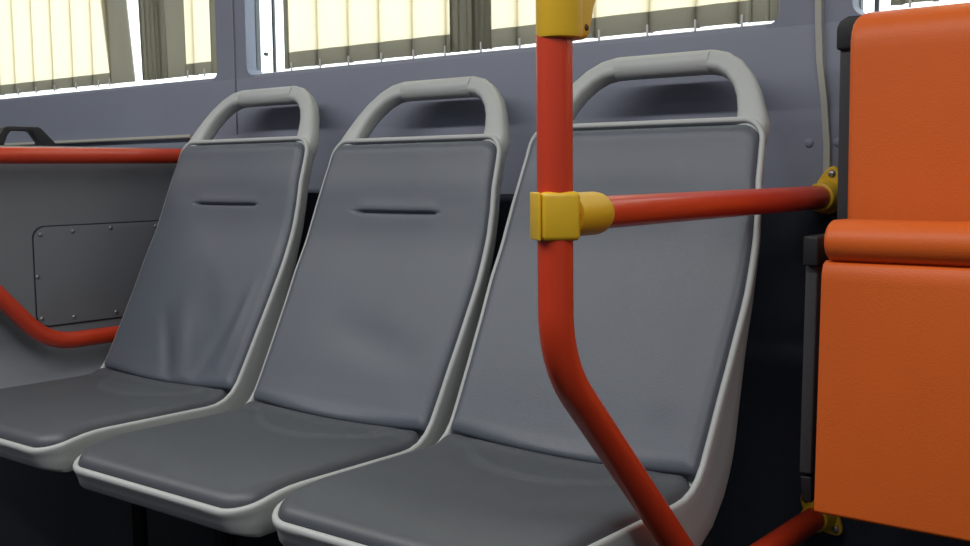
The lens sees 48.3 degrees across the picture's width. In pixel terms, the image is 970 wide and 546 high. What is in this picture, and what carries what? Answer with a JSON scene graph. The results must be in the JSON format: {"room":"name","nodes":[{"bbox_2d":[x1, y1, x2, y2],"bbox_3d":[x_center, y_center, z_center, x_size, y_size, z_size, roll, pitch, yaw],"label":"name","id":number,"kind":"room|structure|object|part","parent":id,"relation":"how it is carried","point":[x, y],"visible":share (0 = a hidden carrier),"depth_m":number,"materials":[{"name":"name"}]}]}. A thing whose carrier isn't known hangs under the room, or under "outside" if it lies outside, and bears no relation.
{"room":"vehicle interior","nodes":[
{"label":"vehicle interior","id":0,"kind":"room"},
{"bbox_2d":[0,0,969,545],"bbox_3d":[0.163,-0.373,1.789,7.200,2.100,0.055,4,7,38],"label":"wall","id":1,"kind":"structure","parent":0,"point":[781,54],"depth_m":1.67,"materials":[{"name":"grey plastic"}]},
{"bbox_2d":[4,134,193,145],"bbox_3d":[-1.113,-0.334,2.776,1.182,0.008,0.018,4,7,38],"label":"trim","id":2,"kind":"structure","parent":1,"relation":"attached to","point":[188,135],"depth_m":2.59,"materials":[{"name":"grey"}]},
{"bbox_2d":[0,78,212,347],"bbox_3d":[-1.359,-0.672,2.569,1.540,1.598,0.661,4,7,38],"label":"handrail","id":3,"kind":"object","parent":1,"relation":"in","point":[209,78],"depth_m":2.14,"materials":[{"name":"red metal"}]},
{"bbox_2d":[0,0,135,94],"bbox_3d":[-1.285,-0.818,2.889,1.164,0.688,0.019,4,7,38],"label":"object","id":4,"kind":"object","parent":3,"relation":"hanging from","point":[54,45],"visible":1,"depth_m":2.73,"materials":[{"name":"white fabric"}]},
{"bbox_3d":[-0.824,-0.635,2.118,0.062,1.598,0.618,4,7,38],"label":"grab rail","id":5,"kind":"part","parent":3,"relation":"part of","materials":[{"name":"red metal"}]},
{"bbox_3d":[-0.811,-0.235,2.166,0.032,0.032,0.570,4,7,38],"label":"cross rail","id":6,"kind":"part","parent":3,"relation":"part of","materials":[{"name":"red metal"}]},
{"bbox_2d":[138,0,216,80],"bbox_3d":[-0.697,-0.781,2.422,0.298,0.688,0.021,3,7,37],"label":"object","id":7,"kind":"object","parent":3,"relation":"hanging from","point":[178,37],"visible":1,"depth_m":2.44,"materials":[{"name":"white fabric"}]},
{"bbox_2d":[231,0,237,133],"bbox_3d":[-0.536,-0.685,2.283,0.003,0.776,0.006,4,7,38],"label":"trim","id":8,"kind":"structure","parent":1,"relation":"attached to","point":[232,1],"depth_m":2.30,"materials":[{"name":"grey"}]},
{"bbox_2d":[255,0,770,74],"bbox_3d":[-0.028,-0.714,1.909,1.202,0.658,0.027,4,7,38],"label":"window","id":9,"kind":"structure","parent":1,"relation":"in","point":[257,6],"depth_m":2.26,"materials":[{"name":"grey"}]},
{"bbox_2d":[283,0,475,70],"bbox_3d":[-0.216,-0.747,2.042,0.502,0.694,0.022,4,7,38],"label":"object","id":10,"kind":"object","parent":9,"relation":"hanging from","point":[319,33],"visible":1,"depth_m":2.07,"materials":[{"name":"white fabric"}]},
{"bbox_2d":[472,0,779,52],"bbox_3d":[0.201,-0.720,1.712,0.568,0.694,0.022,4,7,38],"label":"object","id":11,"kind":"object","parent":9,"relation":"hanging from","point":[495,23],"visible":0.84,"depth_m":1.72,"materials":[{"name":"white fabric"}]},
{"bbox_2d":[815,0,831,172],"bbox_3d":[0.470,-0.564,1.492,0.032,0.890,0.012,4,7,38],"label":"trim","id":12,"kind":"structure","parent":1,"relation":"attached to","point":[819,4],"depth_m":1.51,"materials":[{"name":"grey"}]},
{"bbox_2d":[799,2,969,541],"bbox_3d":[0.635,-0.011,1.248,0.494,0.617,0.258,4,7,38],"label":"seat","id":13,"kind":"object","parent":1,"relation":"attached to","point":[885,438],"visible":1,"depth_m":1.27,"materials":[{"name":"orange leather"}]},
{"bbox_3d":[0.658,-0.172,1.270,0.480,0.287,0.040,4,7,38],"label":"frame","id":14,"kind":"part","parent":13,"relation":"part of","materials":[{"name":"grey metal"}]},
{"bbox_2d":[814,260,969,541],"bbox_3d":[0.578,0.146,1.189,0.414,0.305,0.069,4,7,38],"label":"cushion","id":15,"kind":"object","parent":13,"relation":"on","point":[893,429],"depth_m":1.24,"materials":[{"name":"orange leather"}]},
{"bbox_3d":[0.645,-0.173,1.252,0.429,0.294,0.080,4,7,38],"label":"backrest","id":16,"kind":"part","parent":13,"relation":"part of","materials":[{"name":"orange leather"}]},
{"bbox_2d":[530,0,879,545],"bbox_3d":[0.734,-0.450,0.869,1.233,1.770,0.742,4,7,38],"label":"handrail","id":17,"kind":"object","parent":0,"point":[876,2],"depth_m":1.02,"materials":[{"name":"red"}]},
{"bbox_3d":[0.268,-0.478,1.222,0.062,1.770,0.717,4,7,38],"label":"grab rail","id":18,"kind":"part","parent":17,"relation":"part of","materials":[{"name":"red metal"}]},
{"bbox_3d":[0.275,-0.080,1.263,0.032,0.032,0.651,4,7,38],"label":"cross rail","id":19,"kind":"part","parent":17,"relation":"part of","materials":[{"name":"red metal"}]},
{"bbox_2d":[801,501,836,532],"bbox_3d":[0.476,0.349,1.553,0.049,0.049,0.028,4,7,38],"label":"socket","id":20,"kind":"object","parent":17,"relation":"attached to","point":[828,522],"depth_m":1.54,"materials":[{"name":"yellow plastic"}]},
{"bbox_2d":[812,180,837,213],"bbox_3d":[0.471,-0.106,1.510,0.049,0.049,0.028,4,7,38],"label":"socket","id":21,"kind":"object","parent":17,"relation":"attached to","point":[830,187],"depth_m":1.50,"materials":[{"name":"yellow plastic"}]},
{"bbox_2d":[891,0,938,7],"bbox_3d":[0.962,-0.674,1.111,1.057,0.690,0.019,4,7,38],"label":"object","id":22,"kind":"object","parent":17,"relation":"hanging from","point":[893,2],"visible":1,"depth_m":1.45,"materials":[{"name":"white fabric"}]},
{"bbox_3d":[-0.605,0.799,0.913,7.200,0.050,2.660,4,7,38],"label":"floor","id":23,"kind":"structure","parent":0,"visible":0},
{"bbox_2d":[0,146,231,545],"bbox_3d":[-1.015,0.206,2.143,0.374,0.908,0.944,4,7,38],"label":"wall","id":24,"kind":"structure","parent":23,"relation":"on","point":[75,239],"depth_m":2.19,"materials":[{"name":"grey plastic"}]},
{"bbox_2d":[0,126,57,145],"bbox_3d":[-0.958,-0.282,2.247,0.030,0.042,0.156,4,7,38],"label":"handle","id":25,"kind":"object","parent":24,"relation":"on","point":[40,138],"visible":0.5,"depth_m":2.26,"materials":[{"name":"grey plastic"}]},
{"bbox_3d":[-0.793,-0.004,2.288,0.003,0.199,0.333,4,7,38],"label":"access panel","id":26,"kind":"part","parent":24,"relation":"part of","materials":[{"name":"grey metal"}]},
{"bbox_2d":[0,86,319,545],"bbox_3d":[-0.616,0.161,1.981,0.423,1.019,0.644,4,7,38],"label":"seat","id":27,"kind":"object","parent":23,"relation":"on","point":[194,335],"visible":0.96,"depth_m":2.00,"materials":[{"name":"plastic"}]},
{"bbox_2d":[0,368,227,447],"bbox_3d":[-0.701,0.231,1.879,0.394,0.053,0.352,4,7,38],"label":"seat cushion","id":28,"kind":"object","parent":27,"relation":"on","point":[84,411],"depth_m":1.83,"materials":[{"name":"leather"}]},
{"bbox_3d":[-0.761,0.459,2.031,0.028,0.420,0.285,4,7,38],"label":"leg","id":29,"kind":"part","parent":27,"relation":"part of","materials":[{"name":"black metal"}]},
{"bbox_3d":[-0.534,-0.021,2.069,0.407,0.450,0.221,4,7,38],"label":"backrest","id":30,"kind":"part","parent":27,"relation":"part of","materials":[{"name":"plastic"}]},
{"bbox_3d":[-0.544,-0.296,2.236,0.153,0.158,0.057,0,5,7],"label":"handle arm","id":31,"kind":"part","parent":27,"relation":"part of","materials":[{"name":"plastic"}]},
{"bbox_3d":[-0.558,0.472,1.869,0.028,0.420,0.285,4,7,38],"label":"leg","id":32,"kind":"part","parent":27,"relation":"part of","materials":[{"name":"black metal"}]},
{"bbox_3d":[-0.349,-0.284,2.081,0.057,0.158,0.153,-3,6,-20],"label":"handle arm","id":33,"kind":"part","parent":27,"relation":"part of","materials":[{"name":"plastic"}]},
{"bbox_2d":[73,76,509,536],"bbox_3d":[-0.263,0.188,1.702,0.423,1.010,0.644,4,7,38],"label":"seat","id":34,"kind":"object","parent":23,"relation":"on","point":[365,363],"visible":0.97,"depth_m":1.72,"materials":[{"name":"plastic"}]},
{"bbox_2d":[79,401,419,508],"bbox_3d":[-0.348,0.262,1.601,0.394,0.053,0.352,4,7,38],"label":"seat cushion","id":35,"kind":"object","parent":34,"relation":"on","point":[256,454],"depth_m":1.54,"materials":[{"name":"leather"}]},
{"bbox_3d":[-0.191,-0.265,1.958,0.153,0.158,0.057,0,5,7],"label":"handle arm","id":36,"kind":"part","parent":34,"relation":"part of","materials":[{"name":"plastic"}]},
{"bbox_3d":[-0.181,0.010,1.791,0.407,0.450,0.221,4,7,38],"label":"backrest","id":37,"kind":"part","parent":34,"relation":"part of","materials":[{"name":"plastic"}]},
{"bbox_3d":[0.004,-0.252,1.803,0.057,0.158,0.153,-3,6,-20],"label":"handle arm","id":38,"kind":"part","parent":34,"relation":"part of","materials":[{"name":"plastic"}]},
{"bbox_2d":[272,50,770,545],"bbox_3d":[0.083,0.206,1.418,0.423,1.019,0.644,4,7,38],"label":"seat","id":39,"kind":"object","parent":23,"relation":"on","point":[662,312],"visible":0.85,"depth_m":1.43,"materials":[{"name":"plastic"}]},
{"bbox_2d":[279,434,689,545],"bbox_3d":[-0.002,0.275,1.317,0.394,0.053,0.352,4,7,38],"label":"seat cushion","id":40,"kind":"object","parent":39,"relation":"on","point":[459,489],"depth_m":1.28,"materials":[{"name":"leather"}]},
{"bbox_3d":[0.155,-0.251,1.673,0.153,0.158,0.057,0,5,7],"label":"handle arm","id":41,"kind":"part","parent":39,"relation":"part of","materials":[{"name":"plastic"}]},
{"bbox_3d":[0.165,0.024,1.507,0.407,0.450,0.221,4,7,38],"label":"backrest","id":42,"kind":"part","parent":39,"relation":"part of","materials":[{"name":"plastic"}]},
{"bbox_3d":[0.350,-0.239,1.519,0.057,0.158,0.153,-3,6,-20],"label":"handle arm","id":43,"kind":"part","parent":39,"relation":"part of","materials":[{"name":"plastic"}]}
]}

